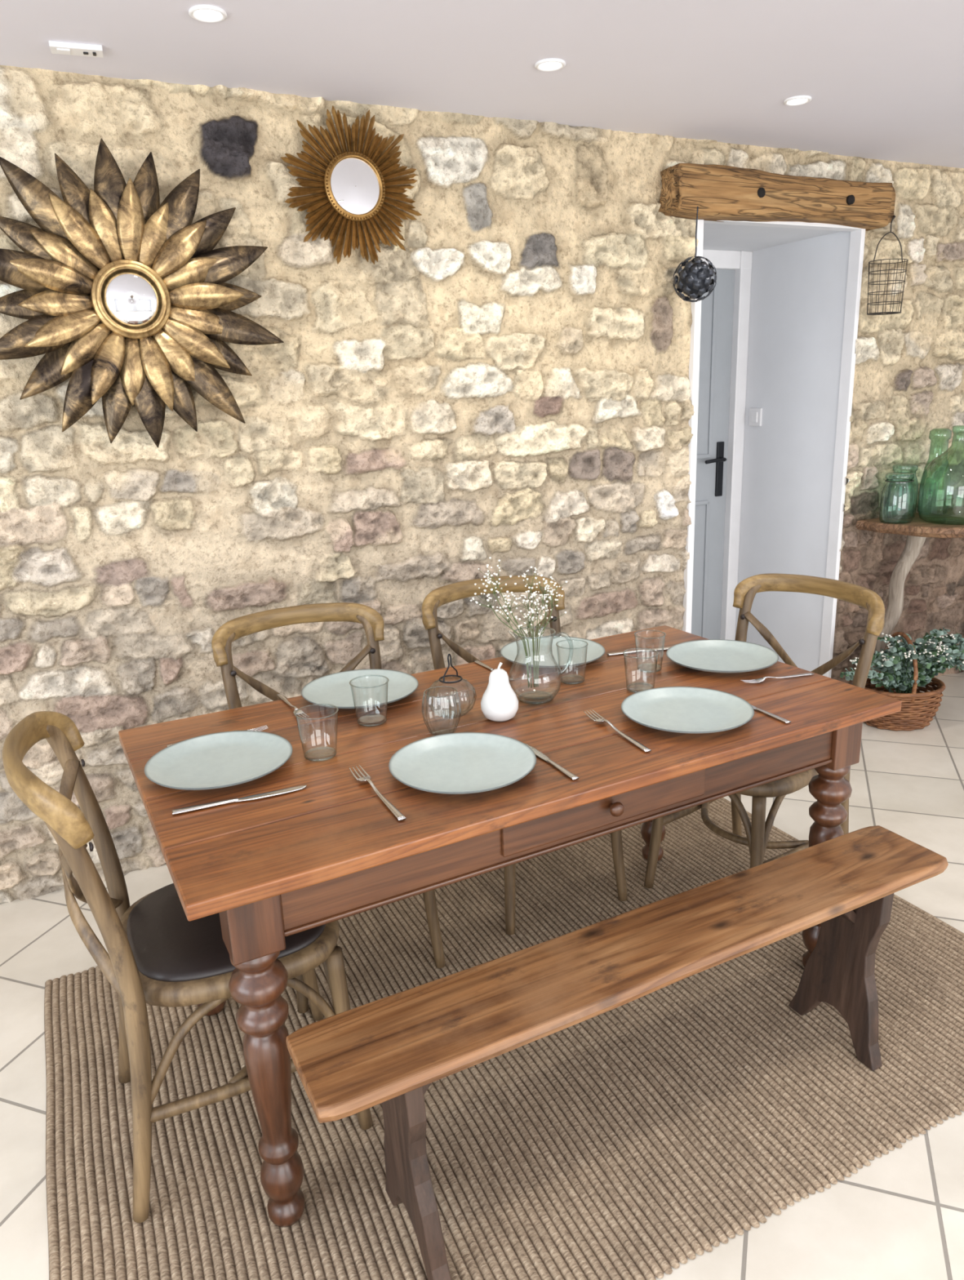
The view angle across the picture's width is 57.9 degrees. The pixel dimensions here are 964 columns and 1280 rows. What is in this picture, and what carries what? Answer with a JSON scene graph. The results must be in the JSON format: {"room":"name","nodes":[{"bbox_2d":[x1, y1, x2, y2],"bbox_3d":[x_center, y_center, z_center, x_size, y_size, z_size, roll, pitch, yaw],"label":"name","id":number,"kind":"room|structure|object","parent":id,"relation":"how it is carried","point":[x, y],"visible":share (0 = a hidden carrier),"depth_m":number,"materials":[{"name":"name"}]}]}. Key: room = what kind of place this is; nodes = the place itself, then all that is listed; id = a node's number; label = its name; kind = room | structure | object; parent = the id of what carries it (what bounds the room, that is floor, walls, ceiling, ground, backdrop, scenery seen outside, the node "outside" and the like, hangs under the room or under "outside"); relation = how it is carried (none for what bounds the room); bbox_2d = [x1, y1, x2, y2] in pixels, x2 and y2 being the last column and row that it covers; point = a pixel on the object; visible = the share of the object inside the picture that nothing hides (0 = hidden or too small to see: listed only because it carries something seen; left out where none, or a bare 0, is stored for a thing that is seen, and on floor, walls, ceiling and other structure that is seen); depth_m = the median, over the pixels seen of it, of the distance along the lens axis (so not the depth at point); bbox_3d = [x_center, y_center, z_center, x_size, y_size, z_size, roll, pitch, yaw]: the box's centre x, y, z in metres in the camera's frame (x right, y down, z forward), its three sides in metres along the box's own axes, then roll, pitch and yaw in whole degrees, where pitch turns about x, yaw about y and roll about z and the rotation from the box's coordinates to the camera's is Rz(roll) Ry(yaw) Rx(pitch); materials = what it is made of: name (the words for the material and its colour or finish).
{"room":"dining room","nodes":[
{"label":"dining room","id":0,"kind":"room"},
{"bbox_2d":[0,65,963,904],"bbox_3d":[-0.233,-0.514,2.998,7.230,2.354,0.072,-9,17,-24],"label":"wall","id":1,"kind":"structure","parent":0,"point":[509,384],"depth_m":2.91,"materials":[{"name":"stone"}]},
{"bbox_2d":[0,138,284,447],"bbox_3d":[-0.982,-0.951,2.440,0.841,0.810,0.085,-9,17,-24],"label":"mirror","id":2,"kind":"object","parent":1,"relation":"attached to","point":[154,280],"visible":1,"depth_m":2.42,"materials":[{"name":"gold metal"}]},
{"bbox_2d":[280,105,422,264],"bbox_3d":[-0.389,-1.380,2.658,0.436,0.436,0.038,-9,17,-24],"label":"sunburst mirror","id":3,"kind":"object","parent":1,"relation":"attached to","point":[353,187],"visible":1,"depth_m":2.65,"materials":[{"name":"gold metal"}]},
{"bbox_2d":[682,219,865,678],"bbox_3d":[1.212,-0.642,3.718,0.870,2.105,0.060,-9,17,-24],"label":"trim","id":4,"kind":"structure","parent":1,"relation":"attached to","point":[857,235],"depth_m":3.68,"materials":[{"name":"white paint"}]},
{"bbox_2d":[658,163,895,231],"bbox_3d":[1.150,-1.690,3.339,1.108,0.174,0.137,-9,17,-24],"label":"lintel beam","id":5,"kind":"structure","parent":1,"relation":"attached to","point":[720,192],"depth_m":3.25,"materials":[{"name":"brown wood"}]},
{"bbox_2d":[672,206,716,302],"bbox_3d":[0.769,-1.386,3.140,0.156,0.318,0.155,-9,17,-24],"label":"flower ball","id":6,"kind":"object","parent":5,"relation":"hanging from","point":[695,280],"visible":1,"depth_m":3.12,"materials":[{"name":"metal"}]},
{"bbox_2d":[866,215,908,315],"bbox_3d":[1.663,-1.536,3.573,0.168,0.376,0.134,-9,17,-24],"label":"wire basket","id":7,"kind":"object","parent":5,"relation":"hanging from","point":[894,216],"visible":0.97,"depth_m":3.58,"materials":[{"name":"brown metal"}]},
{"bbox_2d":[0,0,963,168],"bbox_3d":[0.741,-1.141,0.581,7.200,0.100,6.800,-9,17,-24],"label":"ceiling","id":8,"kind":"structure","parent":0,"point":[883,79],"depth_m":2.33,"materials":[{"name":"paint"}]},
{"bbox_2d":[48,40,103,57],"bbox_3d":[-1.006,-1.464,2.164,0.120,0.015,0.050,-8,17,-19],"label":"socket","id":9,"kind":"object","parent":8,"relation":"attached to","point":[56,47],"depth_m":2.15,"materials":[{"name":"white plastic"}]},
{"bbox_2d":[188,4,227,22],"bbox_3d":[-0.629,-1.436,2.002,0.086,0.007,0.086,-9,17,-24],"label":"recessed light","id":10,"kind":"object","parent":8,"relation":"in","point":[215,14],"visible":1,"depth_m":2.00,"materials":[{"name":"white paint"}]},
{"bbox_2d":[534,57,565,71],"bbox_3d":[0.187,-1.577,2.393,0.086,0.007,0.086,-9,17,-24],"label":"recessed light","id":11,"kind":"object","parent":8,"relation":"in","point":[553,64],"visible":1,"depth_m":2.39,"materials":[{"name":"white paint"}]},
{"bbox_2d":[782,95,812,106],"bbox_3d":[1.004,-1.715,2.775,0.086,0.007,0.086,-9,17,-24],"label":"recessed light","id":12,"kind":"object","parent":8,"relation":"in","point":[799,100],"visible":1,"depth_m":2.77,"materials":[{"name":"white paint"}]},
{"bbox_2d":[0,671,963,1279],"bbox_3d":[0.829,1.217,1.247,7.200,0.100,6.800,-9,17,-24],"label":"floor","id":13,"kind":"structure","parent":0,"point":[900,1216],"depth_m":1.90,"materials":[{"name":"tile"}]},
{"bbox_2d":[44,797,963,1279],"bbox_3d":[0.164,0.913,2.208,2.308,0.007,1.437,-9,17,-24],"label":"jute rug","id":14,"kind":"object","parent":13,"relation":"on","point":[630,1140],"visible":0.55,"depth_m":1.86,"materials":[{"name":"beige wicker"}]},
{"bbox_2d":[2,711,373,1222],"bbox_3d":[-0.580,0.583,1.774,0.558,0.914,0.485,-9,17,-24],"label":"dining chair","id":15,"kind":"object","parent":14,"relation":"on","point":[156,956],"visible":0.77,"depth_m":1.63,"materials":[{"name":"brown wood"}]},
{"bbox_2d":[211,602,445,1013],"bbox_3d":[-0.412,0.405,2.379,0.485,0.914,0.558,-9,17,-24],"label":"dining chair","id":16,"kind":"object","parent":14,"relation":"on","point":[373,624],"visible":0.35,"depth_m":2.44,"materials":[{"name":"brown wood"}]},
{"bbox_2d":[118,625,902,1226],"bbox_3d":[0.081,0.537,2.148,1.634,0.750,0.853,-10,18,-27],"label":"dining table","id":17,"kind":"object","parent":14,"relation":"on","point":[273,868],"visible":0.71,"depth_m":1.72,"materials":[{"name":"brown wood"}]},
{"bbox_2d":[167,724,268,746],"bbox_3d":[-0.594,0.216,1.965,0.221,0.012,0.025,-8,17,-20],"label":"fork","id":18,"kind":"object","parent":17,"relation":"on","point":[264,726],"visible":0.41,"depth_m":2.00,"materials":[{"name":"silver metal"}]},
{"bbox_2d":[144,730,293,790],"bbox_3d":[-0.541,0.254,1.806,0.295,0.025,0.295,-9,17,-24],"label":"dinner plate","id":19,"kind":"object","parent":17,"relation":"on","point":[218,760],"visible":1,"depth_m":1.82,"materials":[{"name":"ceramic"}]},
{"bbox_2d":[172,785,306,815],"bbox_3d":[-0.457,0.302,1.656,0.251,0.006,0.022,-8,17,-21],"label":"table knife","id":20,"kind":"object","parent":17,"relation":"on","point":[175,811],"visible":1,"depth_m":1.65,"materials":[{"name":"silver metal"}]},
{"bbox_2d":[276,693,308,718],"bbox_3d":[-0.469,0.160,2.147,0.025,0.012,0.220,-10,18,-27],"label":"fork","id":21,"kind":"object","parent":17,"relation":"on","point":[296,711],"visible":0.95,"depth_m":2.11,"materials":[{"name":"silver metal"}]},
{"bbox_2d":[294,703,338,761],"bbox_3d":[-0.344,0.197,1.835,0.091,0.101,0.091,-9,17,-24],"label":"drinking glass","id":22,"kind":"object","parent":17,"relation":"on","point":[328,757],"visible":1,"depth_m":1.83,"materials":[{"name":"clear glass"}]},
{"bbox_2d":[301,668,418,708],"bbox_3d":[-0.308,0.130,2.214,0.295,0.025,0.295,-9,17,-24],"label":"dinner plate","id":23,"kind":"object","parent":17,"relation":"on","point":[335,689],"visible":0.98,"depth_m":2.24,"materials":[{"name":"ceramic"}]},
{"bbox_2d":[350,675,388,727],"bbox_3d":[-0.258,0.143,2.016,0.091,0.101,0.091,-9,17,-24],"label":"drinking glass","id":24,"kind":"object","parent":17,"relation":"on","point":[377,724],"visible":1,"depth_m":2.01,"materials":[{"name":"clear glass"}]},
{"bbox_2d":[348,764,406,820],"bbox_3d":[-0.200,0.287,1.661,0.029,0.014,0.250,-10,18,-26],"label":"fork","id":25,"kind":"object","parent":17,"relation":"on","point":[395,811],"visible":1,"depth_m":1.65,"materials":[{"name":"silver metal"}]},
{"bbox_2d":[422,685,461,735],"bbox_3d":[-0.090,0.160,1.948,0.089,0.096,0.089,-9,17,-24],"label":"tumbler","id":26,"kind":"object","parent":17,"relation":"on","point":[439,686],"visible":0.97,"depth_m":1.94,"materials":[{"name":"clear glass"}]},
{"bbox_2d":[426,653,476,718],"bbox_3d":[-0.073,0.103,2.048,0.117,0.150,0.120,9,19,35],"label":"lantern","id":27,"kind":"object","parent":17,"relation":"on","point":[444,676],"visible":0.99,"depth_m":2.04,"materials":[{"name":"clear glass"}]},
{"bbox_2d":[388,732,536,794],"bbox_3d":[-0.038,0.252,1.749,0.295,0.025,0.295,-9,17,-24],"label":"dinner plate","id":28,"kind":"object","parent":17,"relation":"on","point":[459,762],"visible":1,"depth_m":1.76,"materials":[{"name":"ceramic"}]},
{"bbox_2d":[473,660,513,679],"bbox_3d":[0.030,0.082,2.374,0.018,0.004,0.201,-10,18,-27],"label":"table knife","id":29,"kind":"object","parent":17,"relation":"on","point":[475,661],"visible":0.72,"depth_m":2.41,"materials":[{"name":"silver metal"}]},
{"bbox_2d":[480,662,518,721],"bbox_3d":[0.040,0.117,2.012,0.088,0.136,0.088,-9,17,-24],"label":"pear","id":30,"kind":"object","parent":17,"relation":"on","point":[499,702],"visible":1,"depth_m":1.99,"materials":[{"name":"white ceramic"}]},
{"bbox_2d":[507,626,571,704],"bbox_3d":[0.132,0.058,2.128,0.132,0.180,0.141,10,20,36],"label":"glass pitcher","id":31,"kind":"object","parent":17,"relation":"on","point":[554,633],"visible":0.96,"depth_m":2.12,"materials":[{"name":"clear glass"}]},
{"bbox_2d":[470,556,567,688],"bbox_3d":[0.090,-0.038,2.098,0.248,0.322,0.140,-6,16,-14],"label":"bouquet","id":32,"kind":"object","parent":31,"relation":"in","point":[536,676],"visible":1,"depth_m":2.09,"materials":[{"name":"white plant"}]},
{"bbox_2d":[524,742,578,780],"bbox_3d":[0.135,0.245,1.784,0.019,0.005,0.215,-10,17,-25],"label":"table knife","id":33,"kind":"object","parent":17,"relation":"on","point":[537,753],"visible":0.73,"depth_m":1.76,"materials":[{"name":"silver metal"}]},
{"bbox_2d":[500,635,604,668],"bbox_3d":[0.199,0.041,2.465,0.295,0.025,0.295,-9,17,-24],"label":"dinner plate","id":34,"kind":"object","parent":17,"relation":"on","point":[577,656],"visible":0.92,"depth_m":2.49,"materials":[{"name":"ceramic"}]},
{"bbox_2d":[555,639,588,684],"bbox_3d":[0.233,0.058,2.251,0.083,0.101,0.083,-9,17,-24],"label":"drinking glass","id":35,"kind":"object","parent":17,"relation":"on","point":[566,682],"visible":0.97,"depth_m":2.25,"materials":[{"name":"clear glass"}]},
{"bbox_2d":[583,709,651,752],"bbox_3d":[0.296,0.196,1.917,0.029,0.014,0.250,-9,17,-22],"label":"fork","id":36,"kind":"object","parent":17,"relation":"on","point":[642,747],"visible":1,"depth_m":1.91,"materials":[{"name":"silver metal"}]},
{"bbox_2d":[606,646,671,655],"bbox_3d":[0.470,0.030,2.501,0.235,0.005,0.020,-6,16,-14],"label":"table knife","id":37,"kind":"object","parent":17,"relation":"on","point":[668,647],"visible":0.7,"depth_m":2.49,"materials":[{"name":"silver metal"}]},
{"bbox_2d":[622,647,658,693],"bbox_3d":[0.395,0.077,2.170,0.087,0.096,0.087,-9,17,-24],"label":"drinking glass","id":38,"kind":"object","parent":17,"relation":"on","point":[632,691],"visible":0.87,"depth_m":2.17,"materials":[{"name":"clear glass"}]},
{"bbox_2d":[634,629,666,672],"bbox_3d":[0.446,0.031,2.321,0.083,0.099,0.083,-9,17,-24],"label":"drinking glass","id":39,"kind":"object","parent":17,"relation":"on","point":[642,670],"visible":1,"depth_m":2.32,"materials":[{"name":"clear glass"}]},
{"bbox_2d":[621,686,754,733],"bbox_3d":[0.466,0.165,1.988,0.295,0.025,0.295,-9,17,-24],"label":"dinner plate","id":40,"kind":"object","parent":17,"relation":"on","point":[679,709],"visible":1,"depth_m":2.01,"materials":[{"name":"ceramic"}]},
{"bbox_2d":[666,639,778,673],"bbox_3d":[0.651,0.050,2.371,0.295,0.025,0.295,-9,17,-24],"label":"dinner plate","id":41,"kind":"object","parent":17,"relation":"on","point":[713,655],"visible":1,"depth_m":2.40,"materials":[{"name":"ceramic"}]},
{"bbox_2d":[751,704,791,724],"bbox_3d":[0.636,0.158,2.025,0.018,0.005,0.210,-9,17,-24],"label":"table knife","id":42,"kind":"object","parent":17,"relation":"on","point":[784,720],"visible":0.65,"depth_m":1.97,"materials":[{"name":"silver metal"}]},
{"bbox_2d":[741,672,813,683],"bbox_3d":[0.754,0.094,2.221,0.207,0.011,0.024,-7,16,-16],"label":"fork","id":43,"kind":"object","parent":17,"relation":"on","point":[758,680],"visible":1,"depth_m":2.21,"materials":[{"name":"silver metal"}]},
{"bbox_2d":[421,575,627,934],"bbox_3d":[0.129,0.306,2.661,0.485,0.914,0.558,-9,17,-22],"label":"dining chair","id":44,"kind":"object","parent":14,"relation":"on","point":[445,594],"visible":0.25,"depth_m":2.67,"materials":[{"name":"brown wood"}]},
{"bbox_2d":[285,825,948,1279],"bbox_3d":[0.359,0.791,1.765,1.444,0.450,0.248,-10,18,-26],"label":"wooden bench","id":45,"kind":"object","parent":14,"relation":"on","point":[388,1051],"visible":1,"depth_m":1.61,"materials":[{"name":"brown wood"}]},
{"bbox_2d":[644,573,884,888],"bbox_3d":[0.821,0.305,2.571,0.558,0.914,0.485,-14,19,-36],"label":"dining chair","id":46,"kind":"object","parent":14,"relation":"on","point":[757,833],"visible":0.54,"depth_m":2.52,"materials":[{"name":"brown wood"}]},
{"bbox_2d":[863,631,946,730],"bbox_3d":[1.856,0.167,3.878,0.390,0.412,0.324,-3,16,-5],"label":"wicker basket","id":47,"kind":"object","parent":13,"relation":"on","point":[913,715],"visible":0.5,"depth_m":3.79,"materials":[{"name":"brown wicker"}]},
{"bbox_2d":[840,626,963,700],"bbox_3d":[1.955,0.123,3.861,0.984,0.346,0.302,-6,16,-15],"label":"eucalyptus arrangement","id":48,"kind":"object","parent":47,"relation":"in","point":[932,656],"visible":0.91,"depth_m":3.81,"materials":[{"name":"green plant"}]},
{"bbox_2d":[855,506,963,691],"bbox_3d":[2.325,-0.147,4.070,1.210,0.888,0.435,-9,17,-24],"label":"console table","id":49,"kind":"object","parent":13,"relation":"on","point":[917,531],"visible":0.7,"depth_m":3.94,"materials":[{"name":"brown wood"}]},
{"bbox_2d":[879,471,915,524],"bbox_3d":[1.804,-0.618,3.782,0.136,0.212,0.136,-9,17,-24],"label":"jar","id":50,"kind":"object","parent":49,"relation":"on","point":[912,480],"visible":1,"depth_m":3.78,"materials":[{"name":"teal glass"}]},
{"bbox_2d":[886,463,918,519],"bbox_3d":[1.876,-0.664,3.886,0.122,0.237,0.122,-9,17,-24],"label":"jar","id":51,"kind":"object","parent":49,"relation":"on","point":[896,464],"visible":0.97,"depth_m":3.88,"materials":[{"name":"teal glass"}]},
{"bbox_2d":[917,428,951,515],"bbox_3d":[2.056,-0.761,3.944,0.128,0.380,0.128,-9,17,-24],"label":"glass bottle","id":52,"kind":"object","parent":49,"relation":"on","point":[923,513],"visible":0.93,"depth_m":3.94,"materials":[{"name":"green glass"}]},
{"bbox_2d":[917,425,963,524],"bbox_3d":[2.027,-0.708,3.720,0.278,0.402,0.278,-9,17,-24],"label":"demijohn","id":53,"kind":"object","parent":49,"relation":"on","point":[933,520],"visible":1,"depth_m":3.77,"materials":[{"name":"green glass"}]},
{"bbox_2d":[702,222,840,251],"bbox_3d":[1.020,-1.755,3.738,1.010,0.060,0.670,-9,17,-24],"label":"ceiling reveal","id":54,"kind":"structure","parent":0,"point":[716,236],"depth_m":3.74,"materials":[{"name":"white paint"}]},
{"bbox_2d":[734,231,850,671],"bbox_3d":[1.476,-0.817,4.212,0.080,2.155,0.670,-9,17,-24],"label":"wall","id":55,"kind":"structure","parent":0,"point":[798,291],"depth_m":4.11,"materials":[{"name":"white paint"}]},
{"bbox_2d":[691,269,734,639],"bbox_3d":[0.930,-0.761,4.280,0.715,2.030,0.106,-9,17,-24],"label":"door","id":56,"kind":"structure","parent":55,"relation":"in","point":[717,308],"depth_m":4.35,"materials":[{"name":"grey paint"}]},
{"bbox_2d":[702,248,752,639],"bbox_3d":[0.915,-0.795,4.318,1.050,2.195,0.150,-9,17,-24],"label":"trim","id":57,"kind":"structure","parent":55,"relation":"attached to","point":[740,261],"depth_m":4.34,"materials":[{"name":"white paint"}]},
{"bbox_2d":[748,408,762,426],"bbox_3d":[1.343,-1.095,4.285,0.018,0.085,0.080,-9,17,-24],"label":"light switch","id":58,"kind":"object","parent":55,"relation":"attached to","point":[755,414],"visible":1,"depth_m":4.27,"materials":[{"name":"white paint"}]}
]}

